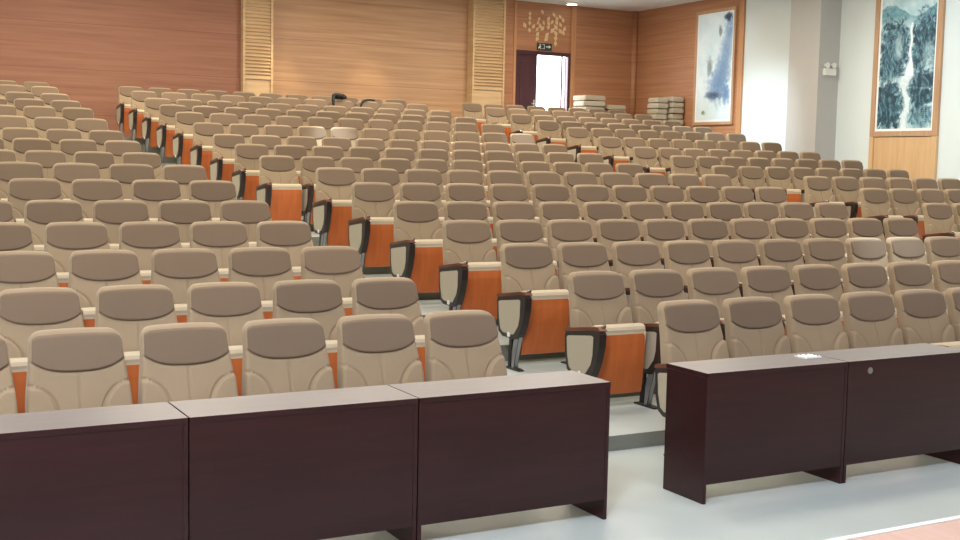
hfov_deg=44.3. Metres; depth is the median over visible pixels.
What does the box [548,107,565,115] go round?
chair
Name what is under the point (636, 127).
chair
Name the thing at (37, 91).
chair
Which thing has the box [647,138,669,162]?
chair
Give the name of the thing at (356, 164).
chair
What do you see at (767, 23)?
wall
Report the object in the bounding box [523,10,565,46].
wall ornament
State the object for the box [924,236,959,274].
chair
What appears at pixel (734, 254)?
chair
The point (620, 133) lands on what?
chair
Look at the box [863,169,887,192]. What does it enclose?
chair
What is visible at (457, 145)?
chair
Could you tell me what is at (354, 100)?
chair
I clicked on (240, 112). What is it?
chair
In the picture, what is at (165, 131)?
chair
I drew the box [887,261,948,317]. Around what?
chair
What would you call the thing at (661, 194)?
chair
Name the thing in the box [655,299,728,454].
chair
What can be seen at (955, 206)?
chair
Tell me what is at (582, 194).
chair
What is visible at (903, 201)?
chair
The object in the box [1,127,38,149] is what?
chair
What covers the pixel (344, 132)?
chair
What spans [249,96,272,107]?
chair
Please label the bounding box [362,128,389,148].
chair
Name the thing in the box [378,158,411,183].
chair
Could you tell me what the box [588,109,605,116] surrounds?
chair
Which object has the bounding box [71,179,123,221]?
chair
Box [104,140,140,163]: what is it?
chair
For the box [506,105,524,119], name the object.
chair
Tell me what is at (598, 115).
chair
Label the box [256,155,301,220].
chair
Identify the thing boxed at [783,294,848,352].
chair
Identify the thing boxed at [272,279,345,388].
chair
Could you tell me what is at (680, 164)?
chair
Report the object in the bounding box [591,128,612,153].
chair
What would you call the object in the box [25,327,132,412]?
chair
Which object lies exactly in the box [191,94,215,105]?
chair
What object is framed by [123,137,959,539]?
floor
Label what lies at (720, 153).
chair
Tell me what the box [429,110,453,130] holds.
chair
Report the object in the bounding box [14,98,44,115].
chair
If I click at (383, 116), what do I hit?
chair
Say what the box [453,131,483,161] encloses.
chair
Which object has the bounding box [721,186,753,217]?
chair
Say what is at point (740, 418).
desk
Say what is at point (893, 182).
chair
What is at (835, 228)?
chair
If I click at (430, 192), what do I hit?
chair
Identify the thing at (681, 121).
cushion
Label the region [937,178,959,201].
chair
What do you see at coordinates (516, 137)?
chair
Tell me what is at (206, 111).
chair
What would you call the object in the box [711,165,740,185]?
chair
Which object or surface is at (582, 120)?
chair
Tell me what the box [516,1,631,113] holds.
wall
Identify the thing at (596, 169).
chair
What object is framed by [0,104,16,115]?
chair
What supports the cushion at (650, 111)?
on the cushion at (654, 116)
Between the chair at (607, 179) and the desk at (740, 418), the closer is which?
the desk at (740, 418)
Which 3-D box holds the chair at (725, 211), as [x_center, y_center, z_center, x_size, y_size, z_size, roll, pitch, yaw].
[2.881,-0.264,13.430,0.558,1.000,0.582,-2,6,-29]
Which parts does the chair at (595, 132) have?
backrest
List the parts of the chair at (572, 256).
backrest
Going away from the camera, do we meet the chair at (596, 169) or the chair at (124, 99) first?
the chair at (596, 169)
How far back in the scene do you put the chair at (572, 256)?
10.04 m
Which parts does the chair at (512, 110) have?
backrest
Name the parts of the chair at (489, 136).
backrest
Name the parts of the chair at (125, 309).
seat, seat panel, backrest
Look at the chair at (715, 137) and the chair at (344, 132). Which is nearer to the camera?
the chair at (344, 132)
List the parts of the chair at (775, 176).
backrest, seat panel, seat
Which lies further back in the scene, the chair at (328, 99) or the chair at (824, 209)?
the chair at (328, 99)
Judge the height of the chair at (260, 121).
1.000 m
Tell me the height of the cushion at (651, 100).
0.117 m
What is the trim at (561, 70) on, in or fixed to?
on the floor
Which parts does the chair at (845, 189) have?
backrest, arm panel, armrest, seat panel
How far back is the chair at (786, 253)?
11.12 m
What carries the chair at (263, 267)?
on the floor
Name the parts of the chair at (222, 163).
arm panel, armrest, backrest, seat panel, seat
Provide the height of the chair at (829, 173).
1.000 m
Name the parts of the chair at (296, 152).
backrest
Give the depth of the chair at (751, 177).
19.11 m
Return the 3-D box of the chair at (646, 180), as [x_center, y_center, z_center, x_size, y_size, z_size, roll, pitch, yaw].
[2.349,-0.773,15.556,0.558,1.000,0.582,-2,6,-29]
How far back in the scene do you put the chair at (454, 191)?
13.12 m
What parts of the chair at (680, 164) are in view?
backrest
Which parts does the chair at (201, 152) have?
arm panel, armrest, seat panel, seat, backrest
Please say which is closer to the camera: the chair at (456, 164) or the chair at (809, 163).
the chair at (456, 164)
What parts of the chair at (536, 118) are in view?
backrest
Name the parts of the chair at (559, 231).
backrest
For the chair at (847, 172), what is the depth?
20.21 m
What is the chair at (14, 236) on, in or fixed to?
on the floor
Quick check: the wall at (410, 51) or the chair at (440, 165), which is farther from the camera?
the wall at (410, 51)
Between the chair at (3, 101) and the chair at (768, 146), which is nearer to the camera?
the chair at (3, 101)
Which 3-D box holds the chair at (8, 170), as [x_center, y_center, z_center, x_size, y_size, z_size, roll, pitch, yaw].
[-4.589,-0.578,11.786,0.558,1.000,0.582,-2,6,-29]
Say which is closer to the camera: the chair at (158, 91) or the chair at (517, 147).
the chair at (517, 147)
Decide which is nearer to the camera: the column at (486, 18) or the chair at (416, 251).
the chair at (416, 251)
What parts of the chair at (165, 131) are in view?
arm panel, armrest, leg, seat, seat panel, backrest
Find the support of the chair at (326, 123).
on the floor
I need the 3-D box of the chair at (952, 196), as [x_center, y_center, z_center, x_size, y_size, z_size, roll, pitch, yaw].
[6.956,-0.650,16.850,0.558,1.000,0.582,-2,6,-29]
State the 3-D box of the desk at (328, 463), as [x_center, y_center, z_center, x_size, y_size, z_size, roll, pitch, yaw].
[-0.888,0.994,5.677,1.119,0.750,0.380,-2,6,-29]
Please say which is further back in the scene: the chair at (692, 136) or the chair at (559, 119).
the chair at (559, 119)
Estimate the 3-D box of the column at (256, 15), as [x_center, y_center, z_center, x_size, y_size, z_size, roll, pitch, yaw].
[-4.782,-4.503,25.158,0.660,3.560,0.360,-2,6,-29]
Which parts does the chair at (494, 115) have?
backrest, seat, seat panel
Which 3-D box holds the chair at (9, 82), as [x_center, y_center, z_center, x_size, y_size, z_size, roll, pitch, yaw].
[-8.675,-2.973,21.530,0.558,1.000,0.582,-2,6,-29]
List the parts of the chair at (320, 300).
backrest, seat, seat panel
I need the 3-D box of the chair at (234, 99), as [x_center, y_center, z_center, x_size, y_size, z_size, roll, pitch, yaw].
[-4.668,-2.841,22.498,0.558,1.000,0.582,-2,6,-29]
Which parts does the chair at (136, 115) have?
arm panel, armrest, leg, seat panel, backrest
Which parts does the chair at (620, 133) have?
backrest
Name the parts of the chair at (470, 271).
arm panel, armrest, arm, leg, backrest, seat panel, seat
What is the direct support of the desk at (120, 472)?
on the floor
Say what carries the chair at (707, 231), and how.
on the floor
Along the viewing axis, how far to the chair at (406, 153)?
17.33 m
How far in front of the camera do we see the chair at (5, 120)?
16.75 m
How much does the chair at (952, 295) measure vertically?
1.000 m
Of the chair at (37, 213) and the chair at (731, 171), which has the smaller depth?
the chair at (37, 213)
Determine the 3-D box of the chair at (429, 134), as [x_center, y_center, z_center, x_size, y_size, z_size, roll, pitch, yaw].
[-0.655,-1.848,19.857,0.558,1.000,0.582,-2,6,-29]
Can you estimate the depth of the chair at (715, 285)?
9.38 m
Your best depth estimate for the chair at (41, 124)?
16.98 m
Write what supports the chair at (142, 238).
on the floor
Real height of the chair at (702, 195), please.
1.000 m
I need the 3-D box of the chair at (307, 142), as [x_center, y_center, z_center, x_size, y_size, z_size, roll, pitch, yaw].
[-2.604,-1.496,17.595,0.558,1.000,0.582,-2,6,-29]
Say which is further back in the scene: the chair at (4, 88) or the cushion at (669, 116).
the cushion at (669, 116)
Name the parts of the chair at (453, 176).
backrest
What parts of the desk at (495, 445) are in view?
panel, modesty panel, panel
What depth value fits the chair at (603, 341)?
8.72 m
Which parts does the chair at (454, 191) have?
backrest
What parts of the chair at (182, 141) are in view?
arm panel, armrest, leg, seat, seat panel, backrest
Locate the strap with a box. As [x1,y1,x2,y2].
[360,99,374,106]
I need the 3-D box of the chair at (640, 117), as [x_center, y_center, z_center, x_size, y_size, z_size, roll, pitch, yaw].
[3.877,-3.081,27.141,0.611,1.000,0.582,-2,6,-29]
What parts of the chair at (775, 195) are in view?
backrest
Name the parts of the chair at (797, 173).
backrest, arm panel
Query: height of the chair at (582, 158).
1.000 m
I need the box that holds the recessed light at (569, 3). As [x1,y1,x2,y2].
[565,2,578,4]
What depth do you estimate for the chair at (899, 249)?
11.93 m
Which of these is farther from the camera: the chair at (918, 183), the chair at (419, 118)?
the chair at (419, 118)
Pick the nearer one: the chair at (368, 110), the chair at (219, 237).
the chair at (219, 237)
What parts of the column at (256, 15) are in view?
rail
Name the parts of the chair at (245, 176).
arm panel, armrest, backrest, seat panel, seat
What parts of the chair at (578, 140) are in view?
arm panel, armrest, backrest, seat panel, seat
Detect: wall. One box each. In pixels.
[0,0,240,137]
[273,0,467,123]
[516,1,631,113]
[635,0,959,188]
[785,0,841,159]
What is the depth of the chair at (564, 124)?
23.72 m
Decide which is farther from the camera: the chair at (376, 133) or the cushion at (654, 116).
the cushion at (654, 116)
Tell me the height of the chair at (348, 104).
1.000 m
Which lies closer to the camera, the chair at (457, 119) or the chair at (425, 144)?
the chair at (425, 144)
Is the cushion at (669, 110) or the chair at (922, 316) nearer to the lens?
the chair at (922, 316)
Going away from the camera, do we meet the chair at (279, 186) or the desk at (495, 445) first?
the desk at (495, 445)
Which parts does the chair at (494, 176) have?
backrest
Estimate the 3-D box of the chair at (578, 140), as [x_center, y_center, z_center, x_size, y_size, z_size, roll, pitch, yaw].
[1.943,-2.221,22.472,0.562,1.000,0.582,-2,6,-29]
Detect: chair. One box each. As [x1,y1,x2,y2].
[0,80,16,84]
[0,84,25,97]
[0,97,7,104]
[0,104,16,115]
[0,115,27,137]
[0,138,4,148]
[0,149,16,161]
[0,162,43,200]
[0,200,14,221]
[0,222,34,250]
[0,251,58,291]
[0,287,83,412]
[0,335,17,414]
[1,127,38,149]
[5,91,34,105]
[7,178,62,222]
[12,138,51,161]
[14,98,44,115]
[22,81,48,92]
[23,106,55,127]
[24,150,66,178]
[24,200,83,250]
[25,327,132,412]
[31,86,58,98]
[34,117,68,138]
[40,93,68,106]
[44,222,109,287]
[46,129,81,150]
[51,100,80,117]
[52,163,100,199]
[59,139,97,162]
[62,107,93,128]
[68,249,141,326]
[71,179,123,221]
[74,118,107,139]
[74,151,114,178]
[88,130,123,151]
[93,200,149,249]
[95,284,177,403]
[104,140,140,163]
[109,164,154,199]
[116,86,142,131]
[119,221,181,283]
[122,152,161,179]
[128,91,156,140]
[131,179,181,220]
[138,322,237,403]
[142,98,170,152]
[148,88,171,97]
[151,248,220,322]
[156,104,186,163]
[158,200,211,247]
[161,92,186,104]
[162,165,206,199]
[172,112,204,164]
[176,99,202,111]
[177,89,200,98]
[187,282,263,395]
[189,180,236,220]
[189,221,248,281]
[190,122,223,179]
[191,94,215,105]
[192,106,219,121]
[205,90,227,100]
[207,100,232,112]
[209,113,238,133]
[209,134,244,181]
[219,200,271,246]
[220,95,244,106]
[224,107,250,123]
[228,247,293,318]
[229,124,258,143]
[231,144,268,200]
[233,92,254,101]
[237,102,262,113]
[242,318,334,395]
[243,114,271,134]
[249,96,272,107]
[250,135,281,154]
[255,108,281,124]
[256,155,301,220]
[256,221,312,279]
[259,93,281,102]
[264,125,292,144]
[267,103,291,115]
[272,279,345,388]
[274,145,306,183]
[275,116,302,135]
[277,98,299,109]
[286,94,307,103]
[286,110,311,125]
[286,136,316,155]
[295,104,319,116]
[297,126,326,145]
[300,156,334,224]
[300,246,363,315]
[304,99,326,110]
[307,117,333,136]
[311,95,331,105]
[312,146,343,166]
[312,167,355,245]
[316,111,340,126]
[322,137,351,156]
[323,106,346,117]
[330,100,352,111]
[330,127,358,146]
[336,314,423,388]
[337,97,357,106]
[338,118,364,137]
[340,157,373,181]
[345,112,369,127]
[348,147,379,167]
[348,182,394,277]
[351,107,374,119]
[351,277,425,381]
[356,101,378,113]
[356,138,385,158]
[361,98,381,107]
[361,168,399,201]
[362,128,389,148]
[368,119,393,139]
[373,113,397,129]
[378,108,400,120]
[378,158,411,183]
[382,102,403,114]
[384,148,415,168]
[385,99,406,109]
[389,139,418,159]
[389,201,442,292]
[393,129,421,150]
[397,120,423,141]
[399,183,443,227]
[401,115,425,131]
[404,109,427,124]
[404,169,445,206]
[407,104,428,119]
[415,159,447,191]
[419,149,451,169]
[421,140,452,167]
[424,130,452,159]
[424,310,506,381]
[426,122,453,146]
[428,116,453,139]
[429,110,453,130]
[438,220,501,318]
[443,201,496,257]
[445,183,493,238]
[446,170,490,216]
[451,160,487,197]
[452,150,486,181]
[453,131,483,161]
[453,141,484,168]
[454,117,480,138]
[454,123,482,152]
[462,103,485,135]
[481,124,510,151]
[482,132,513,158]
[483,142,516,165]
[484,104,508,123]
[485,107,510,143]
[485,150,513,173]
[486,160,516,185]
[487,170,532,205]
[489,184,539,223]
[492,201,547,245]
[495,219,557,329]
[497,243,568,371]
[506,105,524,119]
[508,108,533,127]
[509,114,537,143]
[510,133,534,153]
[513,143,538,164]
[516,151,544,173]
[520,161,549,187]
[526,171,570,201]
[527,106,545,115]
[530,109,549,124]
[532,184,581,219]
[533,115,560,133]
[536,120,565,152]
[538,201,580,239]
[542,144,567,163]
[547,152,574,171]
[547,219,593,280]
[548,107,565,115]
[552,110,570,120]
[553,162,581,184]
[556,116,576,135]
[557,242,625,363]
[561,121,581,146]
[563,172,597,202]
[564,271,645,394]
[566,127,596,162]
[568,108,585,116]
[572,185,609,219]
[573,111,591,121]
[577,153,603,171]
[578,117,597,127]
[583,202,622,241]
[584,122,604,143]
[584,163,612,184]
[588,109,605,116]
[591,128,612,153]
[594,112,612,122]
[596,219,640,270]
[598,137,629,171]
[600,118,619,127]
[600,172,632,201]
[607,123,627,136]
[608,110,624,117]
[611,185,647,218]
[611,241,662,308]
[614,113,632,123]
[614,129,636,151]
[615,163,643,184]
[621,119,640,128]
[623,137,645,162]
[625,202,664,240]
[628,269,685,408]
[629,124,649,137]
[632,147,665,175]
[634,114,652,123]
[635,173,666,201]
[638,130,659,146]
[642,120,660,129]
[642,219,685,268]
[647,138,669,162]
[649,185,684,218]
[651,125,670,137]
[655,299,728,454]
[658,147,681,185]
[661,131,681,147]
[663,121,680,130]
[663,240,711,299]
[666,202,704,239]
[669,155,701,185]
[669,174,699,201]
[671,139,693,155]
[672,126,691,138]
[683,132,703,147]
[683,148,705,171]
[686,186,719,218]
[686,267,740,340]
[687,219,728,266]
[693,127,712,139]
[694,140,716,155]
[696,156,720,177]
[701,174,755,201]
[705,133,724,148]
[706,202,741,238]
[707,149,730,164]
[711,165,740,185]
[712,239,758,296]
[717,141,738,156]
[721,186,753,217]
[722,157,745,182]
[722,297,790,357]
[726,133,745,149]
[729,218,769,265]
[731,150,753,165]
[738,166,766,200]
[739,142,760,156]
[740,266,793,335]
[743,202,778,238]
[747,157,770,182]
[755,150,776,166]
[755,187,814,217]
[758,239,803,294]
[761,142,781,157]
[765,167,801,201]
[770,218,809,264]
[771,158,794,182]
[777,151,798,166]
[780,202,814,238]
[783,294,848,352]
[790,167,814,202]
[792,264,843,330]
[795,159,817,175]
[799,152,820,167]
[803,176,844,217]
[803,238,846,292]
[809,218,847,263]
[814,202,848,237]
[815,168,839,191]
[818,159,840,174]
[831,176,861,217]
[840,168,863,188]
[840,291,903,348]
[841,160,863,175]
[841,263,897,322]
[845,237,890,293]
[847,218,888,262]
[859,177,889,203]
[859,188,902,241]
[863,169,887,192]
[883,218,926,257]
[886,169,913,190]
[886,177,912,194]
[886,237,933,283]
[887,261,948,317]
[888,188,924,239]
[894,289,959,348]
[912,178,945,202]
[916,189,953,218]
[922,203,959,249]
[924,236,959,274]
[931,260,959,304]
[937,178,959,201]
[944,189,959,211]
[945,287,959,340]
[952,203,959,231]
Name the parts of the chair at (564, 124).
backrest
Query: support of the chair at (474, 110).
on the floor
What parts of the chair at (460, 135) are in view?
backrest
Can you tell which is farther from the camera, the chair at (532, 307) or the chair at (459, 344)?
the chair at (532, 307)
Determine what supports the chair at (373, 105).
on the floor
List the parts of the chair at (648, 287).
leg, arm panel, arm, armrest, backrest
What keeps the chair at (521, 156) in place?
on the floor
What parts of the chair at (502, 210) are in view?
backrest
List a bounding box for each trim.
[504,0,513,111]
[512,0,516,104]
[560,57,562,106]
[569,6,576,107]
[629,11,638,118]
[735,0,745,133]
[825,515,959,539]
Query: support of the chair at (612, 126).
on the floor
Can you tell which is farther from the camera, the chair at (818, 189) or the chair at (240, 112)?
the chair at (240, 112)
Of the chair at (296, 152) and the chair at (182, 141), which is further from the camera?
the chair at (182, 141)
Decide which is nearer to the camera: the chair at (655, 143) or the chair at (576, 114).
the chair at (655, 143)
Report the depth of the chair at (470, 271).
10.58 m
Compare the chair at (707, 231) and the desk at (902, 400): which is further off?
the chair at (707, 231)
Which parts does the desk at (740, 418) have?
panel, modesty panel, panel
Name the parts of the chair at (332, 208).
arm panel, armrest, arm, leg, backrest, seat, seat panel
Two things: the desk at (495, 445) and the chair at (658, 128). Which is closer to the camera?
the desk at (495, 445)
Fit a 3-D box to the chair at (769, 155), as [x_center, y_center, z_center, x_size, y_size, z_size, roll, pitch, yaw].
[5.426,-1.722,21.957,0.558,1.000,0.582,-2,6,-29]
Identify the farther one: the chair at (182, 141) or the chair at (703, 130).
the chair at (703, 130)
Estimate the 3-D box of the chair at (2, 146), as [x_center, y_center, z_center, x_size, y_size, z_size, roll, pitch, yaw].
[-6.079,-1.140,14.499,0.558,1.000,0.582,-2,6,-29]
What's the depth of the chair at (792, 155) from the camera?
22.34 m
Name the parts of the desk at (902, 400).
panel, modesty panel, panel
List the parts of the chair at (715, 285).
backrest, armrest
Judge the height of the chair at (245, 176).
1.000 m
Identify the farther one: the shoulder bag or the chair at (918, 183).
the shoulder bag
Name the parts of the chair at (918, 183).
backrest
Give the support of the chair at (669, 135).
on the floor
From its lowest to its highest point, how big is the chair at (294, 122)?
1.000 m
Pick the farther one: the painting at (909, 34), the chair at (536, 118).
the chair at (536, 118)
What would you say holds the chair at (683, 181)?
on the floor
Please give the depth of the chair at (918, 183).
18.13 m
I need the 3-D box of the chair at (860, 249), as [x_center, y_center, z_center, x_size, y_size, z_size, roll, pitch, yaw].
[3.905,0.197,11.569,0.558,1.000,0.582,-2,6,-29]
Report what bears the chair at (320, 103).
on the floor
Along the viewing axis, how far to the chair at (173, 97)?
22.06 m
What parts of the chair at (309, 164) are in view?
arm panel, leg, armrest, seat panel, backrest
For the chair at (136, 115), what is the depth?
21.61 m
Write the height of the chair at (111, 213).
1.000 m
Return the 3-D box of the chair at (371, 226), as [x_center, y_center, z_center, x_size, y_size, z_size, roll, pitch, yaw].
[-1.076,-0.424,12.487,0.562,1.000,0.582,-2,6,-29]
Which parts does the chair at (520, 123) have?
backrest, seat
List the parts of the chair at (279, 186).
arm panel, armrest, arm, backrest, seat panel, seat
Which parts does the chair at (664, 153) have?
arm panel, backrest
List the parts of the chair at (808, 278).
backrest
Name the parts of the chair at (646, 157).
backrest, armrest, seat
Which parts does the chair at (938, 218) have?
armrest, arm, backrest, seat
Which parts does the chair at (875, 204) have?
arm, backrest, armrest, seat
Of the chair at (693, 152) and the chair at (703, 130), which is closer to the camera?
the chair at (693, 152)
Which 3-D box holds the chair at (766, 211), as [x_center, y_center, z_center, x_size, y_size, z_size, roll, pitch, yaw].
[3.373,-0.278,13.698,0.558,1.000,0.582,-2,6,-29]
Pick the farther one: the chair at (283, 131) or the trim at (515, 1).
the trim at (515, 1)
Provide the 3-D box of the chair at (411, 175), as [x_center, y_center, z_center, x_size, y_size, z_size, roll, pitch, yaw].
[-0.602,-0.690,13.952,0.558,1.000,0.582,-2,6,-29]
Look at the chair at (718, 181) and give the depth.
16.18 m
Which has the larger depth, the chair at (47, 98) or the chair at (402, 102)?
the chair at (402, 102)
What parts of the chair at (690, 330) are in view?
arm, armrest, arm panel, backrest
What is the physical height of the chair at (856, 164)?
1.000 m
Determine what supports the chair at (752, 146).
on the floor
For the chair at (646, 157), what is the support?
on the floor
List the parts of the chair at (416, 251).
arm panel, armrest, arm, backrest, seat panel, seat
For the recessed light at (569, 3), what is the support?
in the ceiling
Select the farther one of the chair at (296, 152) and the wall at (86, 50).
the wall at (86, 50)
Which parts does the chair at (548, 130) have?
arm panel, armrest, backrest, seat, seat panel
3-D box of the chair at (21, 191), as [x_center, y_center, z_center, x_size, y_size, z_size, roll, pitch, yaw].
[-4.077,-0.340,10.856,0.558,1.000,0.582,-2,6,-29]
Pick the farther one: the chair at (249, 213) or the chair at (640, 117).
the chair at (640, 117)
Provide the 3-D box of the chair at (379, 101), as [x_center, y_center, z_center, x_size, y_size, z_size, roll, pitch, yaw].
[-2.229,-3.154,25.033,0.558,1.000,0.582,-2,6,-29]
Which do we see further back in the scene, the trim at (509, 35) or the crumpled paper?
the trim at (509, 35)
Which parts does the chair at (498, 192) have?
backrest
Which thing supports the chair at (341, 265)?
on the floor
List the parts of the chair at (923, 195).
backrest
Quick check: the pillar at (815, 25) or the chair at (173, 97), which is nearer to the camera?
the chair at (173, 97)
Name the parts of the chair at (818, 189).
backrest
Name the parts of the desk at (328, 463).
panel, panel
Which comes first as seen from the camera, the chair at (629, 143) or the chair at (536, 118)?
the chair at (629, 143)
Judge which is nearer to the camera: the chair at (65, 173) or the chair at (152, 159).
the chair at (65, 173)
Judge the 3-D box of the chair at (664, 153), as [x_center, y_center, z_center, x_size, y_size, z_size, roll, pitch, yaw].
[3.458,-1.666,20.889,0.558,1.000,0.582,-2,6,-29]
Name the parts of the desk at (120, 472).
panel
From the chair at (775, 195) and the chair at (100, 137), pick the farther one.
the chair at (100, 137)
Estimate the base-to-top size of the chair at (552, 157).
1.000 m
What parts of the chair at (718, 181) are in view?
backrest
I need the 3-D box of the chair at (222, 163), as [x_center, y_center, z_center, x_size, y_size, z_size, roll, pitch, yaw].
[-3.590,-1.468,17.059,0.562,1.000,0.582,-2,6,-29]
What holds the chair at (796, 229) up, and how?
on the floor
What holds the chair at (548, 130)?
on the floor
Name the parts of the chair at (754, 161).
backrest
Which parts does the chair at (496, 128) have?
backrest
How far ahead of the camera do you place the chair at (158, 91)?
22.99 m
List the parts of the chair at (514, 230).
backrest, seat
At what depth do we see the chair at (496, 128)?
21.68 m
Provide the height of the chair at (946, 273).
1.000 m
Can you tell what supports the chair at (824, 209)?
on the floor
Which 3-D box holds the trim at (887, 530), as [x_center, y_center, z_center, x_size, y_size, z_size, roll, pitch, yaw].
[5.039,1.220,7.041,20.100,0.300,0.035,-2,6,-29]
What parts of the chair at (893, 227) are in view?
backrest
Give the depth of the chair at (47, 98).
20.03 m
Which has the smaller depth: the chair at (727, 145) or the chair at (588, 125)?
the chair at (727, 145)
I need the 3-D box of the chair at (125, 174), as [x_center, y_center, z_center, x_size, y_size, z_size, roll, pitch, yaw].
[-3.605,-0.606,12.320,0.558,1.000,0.582,-2,6,-29]
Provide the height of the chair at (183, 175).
1.000 m
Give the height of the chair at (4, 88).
1.000 m
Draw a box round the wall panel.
[868,136,938,185]
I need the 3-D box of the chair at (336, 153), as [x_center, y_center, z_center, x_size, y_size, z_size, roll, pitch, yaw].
[-2.092,-1.252,16.666,0.558,1.000,0.582,-2,6,-29]
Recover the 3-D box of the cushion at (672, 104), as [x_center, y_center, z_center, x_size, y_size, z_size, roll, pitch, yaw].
[4.599,-3.925,28.144,0.338,0.119,0.428,-2,6,-28]
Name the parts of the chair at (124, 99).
arm panel, armrest, seat panel, backrest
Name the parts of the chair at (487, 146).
backrest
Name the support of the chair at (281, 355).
on the floor
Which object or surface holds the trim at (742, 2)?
attached to the wall at (767, 23)
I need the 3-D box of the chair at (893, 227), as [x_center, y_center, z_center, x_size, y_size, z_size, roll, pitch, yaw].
[4.892,-0.078,13.314,0.611,1.000,0.582,-2,6,-29]
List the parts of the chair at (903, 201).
backrest, arm, armrest, seat, seat panel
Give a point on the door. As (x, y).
(526, 60)
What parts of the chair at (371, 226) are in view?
arm panel, armrest, arm, leg, backrest, seat panel, seat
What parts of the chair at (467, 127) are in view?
backrest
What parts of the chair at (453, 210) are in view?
backrest, seat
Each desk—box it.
[0,402,187,539]
[169,385,417,539]
[388,370,610,539]
[663,352,848,504]
[804,343,959,482]
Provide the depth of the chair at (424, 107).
24.51 m
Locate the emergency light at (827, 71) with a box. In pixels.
[823,62,836,75]
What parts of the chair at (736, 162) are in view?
backrest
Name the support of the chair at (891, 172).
on the floor
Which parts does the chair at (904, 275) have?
backrest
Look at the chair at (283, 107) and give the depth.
21.96 m
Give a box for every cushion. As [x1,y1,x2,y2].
[573,95,605,100]
[573,106,604,111]
[574,101,604,106]
[603,105,625,109]
[647,103,667,108]
[647,109,666,113]
[648,97,667,102]
[650,114,666,119]
[662,97,683,102]
[664,114,682,118]
[665,108,682,113]
[666,119,682,124]
[667,102,683,107]
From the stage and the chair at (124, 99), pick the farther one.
the chair at (124, 99)
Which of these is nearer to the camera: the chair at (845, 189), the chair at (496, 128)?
the chair at (845, 189)
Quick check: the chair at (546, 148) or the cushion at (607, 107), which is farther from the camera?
the cushion at (607, 107)
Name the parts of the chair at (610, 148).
armrest, backrest, seat panel, seat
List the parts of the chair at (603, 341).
arm panel, arm, armrest, backrest, seat, seat panel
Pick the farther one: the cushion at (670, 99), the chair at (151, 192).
the cushion at (670, 99)
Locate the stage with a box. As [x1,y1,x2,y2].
[850,519,959,539]
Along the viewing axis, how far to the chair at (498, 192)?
13.38 m
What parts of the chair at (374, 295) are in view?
backrest, seat, seat panel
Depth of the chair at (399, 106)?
24.23 m
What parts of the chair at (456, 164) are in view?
backrest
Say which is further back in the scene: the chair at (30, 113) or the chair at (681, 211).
the chair at (30, 113)
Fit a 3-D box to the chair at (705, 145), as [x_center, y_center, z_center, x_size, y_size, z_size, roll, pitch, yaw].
[4.423,-1.991,22.616,0.558,1.000,0.582,-2,6,-29]
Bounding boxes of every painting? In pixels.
[692,6,737,125]
[869,0,945,136]
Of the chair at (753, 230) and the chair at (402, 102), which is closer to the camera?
the chair at (753, 230)
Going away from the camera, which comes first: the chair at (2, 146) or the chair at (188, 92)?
the chair at (2, 146)
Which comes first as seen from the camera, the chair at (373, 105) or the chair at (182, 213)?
the chair at (182, 213)
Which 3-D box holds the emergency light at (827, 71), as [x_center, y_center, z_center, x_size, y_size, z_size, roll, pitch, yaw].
[7.003,-4.021,23.627,0.300,0.258,0.075,-2,6,-29]
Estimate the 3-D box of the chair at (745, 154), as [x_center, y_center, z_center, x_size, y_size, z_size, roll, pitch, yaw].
[4.934,-1.708,21.690,0.558,1.000,0.582,-2,6,-29]
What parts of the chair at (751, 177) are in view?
backrest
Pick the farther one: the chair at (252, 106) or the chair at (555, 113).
the chair at (555, 113)
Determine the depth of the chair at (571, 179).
15.10 m
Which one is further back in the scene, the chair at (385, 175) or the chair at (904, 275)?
the chair at (385, 175)
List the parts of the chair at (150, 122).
arm panel, armrest, leg, seat, seat panel, backrest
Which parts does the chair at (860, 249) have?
backrest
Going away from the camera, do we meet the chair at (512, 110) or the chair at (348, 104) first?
the chair at (348, 104)
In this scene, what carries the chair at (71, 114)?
on the floor
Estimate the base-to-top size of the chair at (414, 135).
1.000 m
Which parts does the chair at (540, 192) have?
backrest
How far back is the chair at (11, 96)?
19.75 m
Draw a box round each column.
[241,0,272,95]
[466,0,505,118]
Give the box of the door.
[515,49,570,110]
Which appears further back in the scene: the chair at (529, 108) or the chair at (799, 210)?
the chair at (529, 108)
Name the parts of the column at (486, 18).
rail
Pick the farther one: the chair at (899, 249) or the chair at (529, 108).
the chair at (529, 108)
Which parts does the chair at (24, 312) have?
seat, seat panel, backrest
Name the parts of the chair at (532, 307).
arm panel, armrest, arm, leg, backrest, seat panel, seat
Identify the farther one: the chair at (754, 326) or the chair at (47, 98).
the chair at (47, 98)
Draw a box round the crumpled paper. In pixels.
[794,353,821,358]
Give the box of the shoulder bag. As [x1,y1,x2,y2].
[332,93,346,105]
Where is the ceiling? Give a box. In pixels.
[517,0,701,10]
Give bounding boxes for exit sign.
[537,43,551,50]
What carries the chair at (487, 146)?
on the floor
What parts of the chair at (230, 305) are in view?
backrest, seat, seat panel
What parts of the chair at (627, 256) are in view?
arm panel, backrest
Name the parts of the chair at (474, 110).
backrest, seat panel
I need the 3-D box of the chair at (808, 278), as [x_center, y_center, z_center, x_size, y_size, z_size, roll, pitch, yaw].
[2.919,0.473,9.826,0.558,1.000,0.582,-2,6,-29]
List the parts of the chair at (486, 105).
backrest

